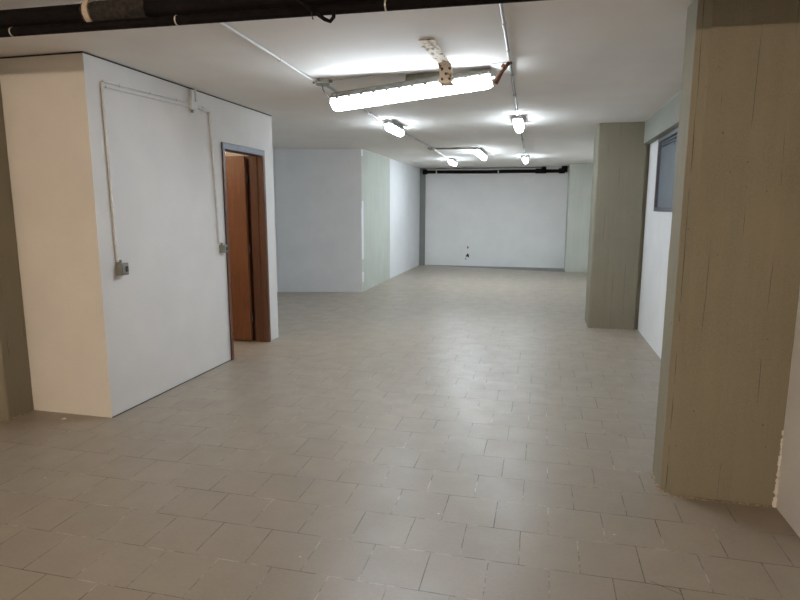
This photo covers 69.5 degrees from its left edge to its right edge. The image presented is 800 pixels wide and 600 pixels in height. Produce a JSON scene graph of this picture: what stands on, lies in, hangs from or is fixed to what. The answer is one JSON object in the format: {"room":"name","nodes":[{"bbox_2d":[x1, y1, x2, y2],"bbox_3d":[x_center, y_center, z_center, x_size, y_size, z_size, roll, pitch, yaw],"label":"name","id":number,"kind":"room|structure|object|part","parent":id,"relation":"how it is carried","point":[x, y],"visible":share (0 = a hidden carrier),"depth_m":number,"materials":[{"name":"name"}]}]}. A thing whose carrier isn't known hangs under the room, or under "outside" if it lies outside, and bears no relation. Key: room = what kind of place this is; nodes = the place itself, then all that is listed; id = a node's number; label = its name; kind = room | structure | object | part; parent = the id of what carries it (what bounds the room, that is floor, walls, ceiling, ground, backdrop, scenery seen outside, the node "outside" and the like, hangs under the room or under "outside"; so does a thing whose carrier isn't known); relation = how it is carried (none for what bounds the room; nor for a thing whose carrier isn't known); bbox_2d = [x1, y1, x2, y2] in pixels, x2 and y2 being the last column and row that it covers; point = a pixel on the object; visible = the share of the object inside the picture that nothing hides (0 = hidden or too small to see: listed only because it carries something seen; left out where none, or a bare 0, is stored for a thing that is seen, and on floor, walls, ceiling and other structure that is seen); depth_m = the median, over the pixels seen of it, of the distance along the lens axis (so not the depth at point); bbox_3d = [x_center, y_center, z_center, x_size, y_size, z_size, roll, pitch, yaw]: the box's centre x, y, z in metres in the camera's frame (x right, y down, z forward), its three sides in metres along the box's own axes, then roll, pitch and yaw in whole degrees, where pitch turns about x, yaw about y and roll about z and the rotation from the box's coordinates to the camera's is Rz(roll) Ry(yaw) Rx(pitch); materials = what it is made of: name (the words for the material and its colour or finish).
{"room":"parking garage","nodes":[
{"label":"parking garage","id":0,"kind":"room"},
{"bbox_2d":[0,85,33,420],"bbox_3d":[-3.059,-0.415,4.189,0.460,2.594,0.251,2,9,14],"label":"concrete pillar","id":1,"kind":"structure","parent":0,"point":[16,398],"depth_m":4.23,"materials":[{"name":"beige concrete"}]},
{"bbox_2d":[0,51,111,417],"bbox_3d":[-3.414,-0.460,4.453,2.643,2.590,0.100,2,9,14],"label":"wall","id":2,"kind":"structure","parent":0,"point":[44,98],"depth_m":4.16,"materials":[{"name":"white paint"}]},
{"bbox_2d":[83,53,278,416],"bbox_3d":[-1.860,-0.618,5.462,0.110,2.590,2.816,2,9,14],"label":"wall","id":3,"kind":"structure","parent":0,"point":[167,325],"depth_m":4.78,"materials":[{"name":"grey paint"}]},
{"bbox_2d":[100,82,118,261],"bbox_3d":[-2.093,-0.905,4.164,0.029,1.265,0.044,2,9,14],"label":"conduit","id":4,"kind":"object","parent":3,"relation":"attached to","point":[112,205],"visible":1,"depth_m":4.15,"materials":[{"name":"paint"}]},
{"bbox_2d":[116,260,128,275],"bbox_3d":[-2.065,-0.242,4.301,0.064,0.113,0.080,2,9,14],"label":"wall switch","id":5,"kind":"object","parent":3,"relation":"attached to","point":[122,269],"visible":1,"depth_m":4.27,"materials":[{"name":"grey plastic"}]},
{"bbox_2d":[0,51,270,115],"bbox_3d":[-2.359,-1.910,5.377,1.146,0.010,2.823,2,9,14],"label":"trim","id":6,"kind":"structure","parent":3,"relation":"attached to","point":[78,51],"depth_m":4.19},
{"bbox_2d":[102,80,188,106],"bbox_3d":[-1.971,-1.616,4.553,0.020,0.077,1.028,2,9,14],"label":"conduit","id":7,"kind":"object","parent":3,"relation":"attached to","point":[103,81],"visible":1,"depth_m":4.47,"materials":[{"name":"paint"}]},
{"bbox_2d":[112,360,229,417],"bbox_3d":[-1.940,0.745,5.119,0.004,0.006,1.710,2,9,14],"label":"trim","id":8,"kind":"structure","parent":3,"relation":"attached to","point":[229,360],"depth_m":4.90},
{"bbox_2d":[189,89,197,112],"bbox_3d":[-1.828,-1.752,5.094,0.034,0.195,0.090,2,9,14],"label":"junction box","id":9,"kind":"object","parent":3,"relation":"attached to","point":[193,106],"visible":1,"depth_m":5.07,"materials":[{"name":"paint"}]},
{"bbox_2d":[198,106,220,242],"bbox_3d":[-1.787,-1.147,5.393,0.037,1.247,0.288,2,9,14],"label":"conduit","id":10,"kind":"object","parent":3,"relation":"attached to","point":[199,108],"visible":0.98,"depth_m":5.47,"materials":[{"name":"paint"}]},
{"bbox_2d":[219,243,227,252],"bbox_3d":[-1.727,-0.512,5.658,0.064,0.096,0.068,2,9,14],"label":"wall switch","id":11,"kind":"object","parent":3,"relation":"attached to","point":[222,248],"visible":1,"depth_m":5.63,"materials":[{"name":"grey plastic"}]},
{"bbox_2d":[221,142,270,359],"bbox_3d":[-2.102,-0.543,6.298,1.005,2.177,0.894,2,9,14],"label":"door","id":12,"kind":"structure","parent":3,"relation":"in","point":[244,182],"depth_m":6.56,"materials":[{"name":"brown wood"}]},
{"bbox_3d":[-1.719,-0.427,5.777,0.008,2.114,0.037,2,9,14],"label":"casing","id":13,"kind":"part","parent":12,"relation":"part of","materials":[{"name":"wood"}]},
{"bbox_3d":[-1.695,-1.570,6.029,0.170,0.063,0.884,2,9,14],"label":"head casing","id":14,"kind":"part","parent":12,"relation":"part of","materials":[{"name":"grey metal"}]},
{"bbox_3d":[-1.519,-0.556,6.583,0.008,2.114,0.043,2,9,14],"label":"casing","id":15,"kind":"part","parent":12,"relation":"part of","materials":[{"name":"brown wood"}]},
{"bbox_2d":[225,151,247,155],"bbox_3d":[-2.821,-0.878,7.075,2.533,2.590,0.100,2,9,14],"label":"wall","id":16,"kind":"structure","parent":0,"point":[226,153],"depth_m":6.67,"materials":[{"name":"white paint"}]},
{"bbox_2d":[0,0,544,37],"bbox_3d":[-0.813,-1.325,2.701,5.430,0.106,0.047,2,9,14],"label":"drain pipe","id":17,"kind":"object","parent":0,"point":[382,5],"visible":1,"depth_m":2.66,"materials":[{"name":"metal"}]},
{"bbox_2d":[272,148,277,291],"bbox_3d":[-2.724,-1.164,8.866,0.100,2.590,3.470,2,9,14],"label":"wall","id":18,"kind":"structure","parent":0,"point":[272,148],"depth_m":10.50,"materials":[{"name":"white paint"}]},
{"bbox_2d":[274,149,363,291],"bbox_3d":[-1.517,-1.437,10.589,1.686,2.590,0.145,0,9,0],"label":"wall","id":19,"kind":"structure","parent":0,"point":[320,221],"depth_m":10.53,"materials":[{"name":"white paint"}]},
{"bbox_2d":[0,0,692,167],"bbox_3d":[-0.938,-2.074,5.896,7.650,0.150,19.900,2,9,14],"label":"ceiling","id":20,"kind":"structure","parent":0,"point":[578,66],"depth_m":4.28,"materials":[{"name":"white paint"}]},
{"bbox_2d":[0,0,379,27],"bbox_3d":[-0.808,-1.397,2.709,5.431,0.151,0.124,2,9,14],"label":"drain pipe","id":21,"kind":"object","parent":20,"relation":"attached to","point":[88,10],"visible":0.8,"depth_m":2.79,"materials":[{"name":"black plastic"}]},
{"bbox_2d":[296,0,335,22],"bbox_3d":[-0.405,-1.315,2.541,0.253,0.197,0.022,2,9,14],"label":"cable loop","id":22,"kind":"object","parent":21,"relation":"hanging from","point":[301,2],"visible":1,"depth_m":2.53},
{"bbox_2d":[218,22,315,81],"bbox_3d":[-1.048,-1.531,3.057,0.043,0.026,3.438,2,9,12],"label":"conduit","id":23,"kind":"object","parent":20,"relation":"attached to","point":[223,23],"visible":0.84,"depth_m":3.80,"materials":[{"name":"grey plastic"}]},
{"bbox_2d":[312,78,332,86],"bbox_3d":[-0.636,-1.788,4.741,0.137,0.045,0.137,-5,11,-31],"label":"junction box","id":24,"kind":"object","parent":20,"relation":"attached to","point":[319,81],"visible":0.95,"depth_m":4.70,"materials":[{"name":"grey plastic"}]},
{"bbox_3d":[-0.636,-1.770,4.744,0.111,0.008,0.111,2,9,14],"label":"lid","id":25,"kind":"part","parent":24,"relation":"part of","materials":[{"name":"grey plastic"}]},
{"bbox_2d":[325,86,380,120],"bbox_3d":[-0.432,-1.979,5.869,0.029,0.029,2.002,2,9,11],"label":"conduit","id":26,"kind":"object","parent":20,"relation":"attached to","point":[329,87],"visible":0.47,"depth_m":6.16,"materials":[{"name":"grey plastic"}]},
{"bbox_2d":[383,120,405,135],"bbox_3d":[-0.064,-2.134,7.203,0.130,0.116,0.696,2,9,14],"label":"fluorescent light","id":27,"kind":"object","parent":20,"relation":"attached to","point":[390,126],"visible":1,"depth_m":7.01,"materials":[{"name":"grey plastic"}]},
{"bbox_2d":[385,124,403,135],"bbox_3d":[-0.064,-2.114,7.206,0.106,0.075,0.636,2,9,14],"label":"diffuser","id":28,"kind":"object","parent":27,"relation":"attached to","point":[396,129],"depth_m":7.08,"materials":[{"name":"white plastic"}]},
{"bbox_2d":[329,67,494,110],"bbox_3d":[0.067,-1.666,4.545,1.362,0.278,0.157,3,10,18],"label":"fluorescent light","id":29,"kind":"object","parent":20,"relation":"hanging from","point":[418,86],"visible":0.92,"depth_m":4.50,"materials":[{"name":"grey plastic"}]},
{"bbox_2d":[404,132,431,147],"bbox_3d":[0.238,-2.439,8.752,0.031,0.029,2.550,2,9,14],"label":"conduit","id":30,"kind":"object","parent":20,"relation":"attached to","point":[404,132],"visible":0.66,"depth_m":8.75,"materials":[{"name":"grey plastic"}]},
{"bbox_2d":[333,62,506,80],"bbox_3d":[0.102,-1.755,4.430,1.477,0.007,0.043,4,10,24],"label":"wire","id":31,"kind":"object","parent":20,"relation":"attached to","point":[499,62],"visible":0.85,"depth_m":4.41,"materials":[{"name":"grey plastic"}]},
{"bbox_2d":[419,39,453,86],"bbox_3d":[0.248,-1.590,3.889,0.114,0.163,0.677,3,9,16],"label":"strap","id":32,"kind":"object","parent":20,"relation":"attached to","point":[431,46],"visible":1,"depth_m":4.03,"materials":[{"name":"white paint"}]},
{"bbox_2d":[448,158,457,165],"bbox_3d":[1.139,-2.971,12.453,0.130,0.116,0.696,2,9,14],"label":"fluorescent light","id":33,"kind":"object","parent":20,"relation":"attached to","point":[451,161],"visible":1,"depth_m":12.18,"materials":[{"name":"grey plastic"}]},
{"bbox_2d":[448,160,456,165],"bbox_3d":[1.139,-2.951,12.456,0.106,0.075,0.636,2,9,14],"label":"diffuser","id":34,"kind":"object","parent":33,"relation":"attached to","point":[453,162],"depth_m":12.26,"materials":[{"name":"white plastic"}]},
{"bbox_2d":[436,147,477,149],"bbox_3d":[0.992,-2.628,10.007,0.713,0.046,0.108,2,9,10],"label":"conduit","id":35,"kind":"object","parent":20,"relation":"attached to","point":[456,148],"visible":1,"depth_m":9.96,"materials":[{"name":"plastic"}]},
{"bbox_2d":[474,148,487,159],"bbox_3d":[1.494,-2.681,10.644,0.130,0.116,1.326,2,9,14],"label":"fluorescent light","id":36,"kind":"object","parent":20,"relation":"attached to","point":[478,152],"visible":0.98,"depth_m":10.29,"materials":[{"name":"grey plastic"}]},
{"bbox_2d":[434,167,540,168],"bbox_3d":[2.186,-3.432,15.028,3.070,0.024,0.024,2,9,14],"label":"conduit","id":37,"kind":"object","parent":20,"relation":"attached to","point":[503,167],"visible":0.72,"depth_m":15.01,"materials":[{"name":"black plastic"}]},
{"bbox_2d":[422,166,567,173],"bbox_3d":[2.397,-3.331,14.854,3.690,0.181,0.160,2,9,14],"label":"drain pipe","id":38,"kind":"object","parent":20,"relation":"attached to","point":[543,169],"visible":0.99,"depth_m":14.80,"materials":[{"name":"metal"}]},
{"bbox_2d":[493,61,511,84],"bbox_3d":[0.730,-1.639,4.147,0.064,0.152,0.164,-7,12,-38],"label":"hanger","id":39,"kind":"object","parent":20,"relation":"attached to","point":[497,78],"visible":0.97,"depth_m":4.15,"materials":[{"name":"brown metal"}]},
{"bbox_2d":[499,3,510,61],"bbox_3d":[0.422,-1.450,2.568,0.029,0.026,3.170,2,9,13],"label":"conduit","id":40,"kind":"object","parent":20,"relation":"attached to","point":[503,23],"visible":0.99,"depth_m":3.36,"materials":[{"name":"grey plastic"}]},
{"bbox_2d":[509,64,517,115],"bbox_3d":[1.051,-1.884,5.293,0.029,0.029,2.430,2,9,12],"label":"conduit","id":41,"kind":"object","parent":20,"relation":"attached to","point":[510,66],"visible":0.98,"depth_m":4.93,"materials":[{"name":"grey plastic"}]},
{"bbox_2d":[512,115,524,132],"bbox_3d":[1.400,-2.068,6.809,0.130,0.116,0.696,2,9,14],"label":"fluorescent light","id":42,"kind":"object","parent":20,"relation":"attached to","point":[518,122],"visible":1,"depth_m":6.52,"materials":[{"name":"grey plastic"}]},
{"bbox_2d":[513,119,523,132],"bbox_3d":[1.400,-2.048,6.812,0.106,0.075,0.636,2,9,14],"label":"diffuser","id":43,"kind":"object","parent":42,"relation":"attached to","point":[518,124],"depth_m":6.55,"materials":[{"name":"white plastic"}]},
{"bbox_2d":[521,132,525,155],"bbox_3d":[1.980,-2.521,9.282,0.029,0.029,4.420,2,9,13],"label":"conduit","id":44,"kind":"object","parent":20,"relation":"attached to","point":[521,132],"visible":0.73,"depth_m":9.25,"materials":[{"name":"grey plastic"}]},
{"bbox_2d":[522,155,528,163],"bbox_3d":[2.557,-2.857,11.755,0.130,0.116,0.696,2,9,14],"label":"fluorescent light","id":45,"kind":"object","parent":20,"relation":"attached to","point":[525,159],"visible":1,"depth_m":11.46,"materials":[{"name":"grey plastic"}]},
{"bbox_2d":[361,149,389,291],"bbox_3d":[-0.528,-1.590,11.539,0.160,2.596,2.039,2,9,14],"label":"concrete pillar","id":46,"kind":"structure","parent":0,"point":[375,168],"depth_m":11.44,"materials":[{"name":"white paint"}]},
{"bbox_2d":[0,265,799,599],"bbox_3d":[-0.943,0.617,6.327,7.650,0.120,19.900,2,9,14],"label":"floor","id":47,"kind":"structure","parent":0,"point":[425,432],"depth_m":3.38,"materials":[{"name":"grey tile"}]},
{"bbox_2d":[390,159,419,277],"bbox_3d":[0.101,-1.994,14.085,0.115,2.590,3.260,2,9,14],"label":"wall","id":48,"kind":"structure","parent":0,"point":[404,178],"depth_m":13.83,"materials":[{"name":"white paint"}]},
{"bbox_2d":[419,168,425,264],"bbox_3d":[0.607,-2.234,15.595,0.139,2.590,0.089,2,9,14],"label":"concrete pillar","id":49,"kind":"structure","parent":0,"point":[422,176],"depth_m":15.55,"materials":[{"name":"grey concrete"}]},
{"bbox_2d":[425,166,568,267],"bbox_3d":[2.731,-2.166,15.193,4.690,2.590,0.132,2,9,14],"label":"wall","id":50,"kind":"structure","parent":0,"point":[491,219],"depth_m":15.18,"materials":[{"name":"white paint"}]},
{"bbox_2d":[435,265,564,271],"bbox_3d":[2.369,-0.824,14.976,3.655,0.006,0.869,2,9,14],"label":"trim","id":51,"kind":"structure","parent":50,"relation":"attached to","point":[513,268],"depth_m":14.91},
{"bbox_2d":[564,163,592,272],"bbox_3d":[4.468,-2.013,14.256,0.667,2.590,0.893,2,9,14],"label":"concrete pillar","id":52,"kind":"structure","parent":0,"point":[578,211],"depth_m":13.86,"materials":[{"name":"grey concrete"}]},
{"bbox_2d":[585,122,649,329],"bbox_3d":[2.825,-0.939,7.538,0.624,2.595,0.592,2,9,14],"label":"concrete pillar","id":53,"kind":"structure","parent":0,"point":[621,155],"depth_m":7.29,"materials":[{"name":"beige concrete"}]},
{"bbox_2d":[644,91,680,143],"bbox_3d":[2.518,-1.718,5.008,0.092,0.266,4.327,2,9,14],"label":"concrete beam","id":54,"kind":"structure","parent":0,"point":[665,120],"depth_m":5.94,"materials":[{"name":"white paint"}]},
{"bbox_2d":[638,140,799,537],"bbox_3d":[2.633,-0.559,5.143,0.160,2.590,19.690,2,9,14],"label":"wall","id":55,"kind":"structure","parent":0,"point":[657,230],"depth_m":6.03,"materials":[{"name":"white paint"}]},
{"bbox_2d":[653,127,678,211],"bbox_3d":[2.833,-1.345,6.100,0.062,0.810,1.020,2,9,14],"label":"window","id":56,"kind":"structure","parent":55,"relation":"in","point":[667,144],"depth_m":6.17,"materials":[{"name":"grey glass"}]},
{"bbox_3d":[2.835,-1.345,6.099,0.006,0.765,0.975,2,9,14],"label":"pane","id":57,"kind":"part","parent":56,"relation":"part of","materials":[{"name":"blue glass"}]},
{"bbox_2d":[650,0,799,507],"bbox_3d":[1.734,-0.214,3.026,0.587,2.607,0.308,2,9,14],"label":"concrete pillar","id":58,"kind":"structure","parent":0,"point":[733,273],"depth_m":2.91,"materials":[{"name":"beige concrete"}]}
]}

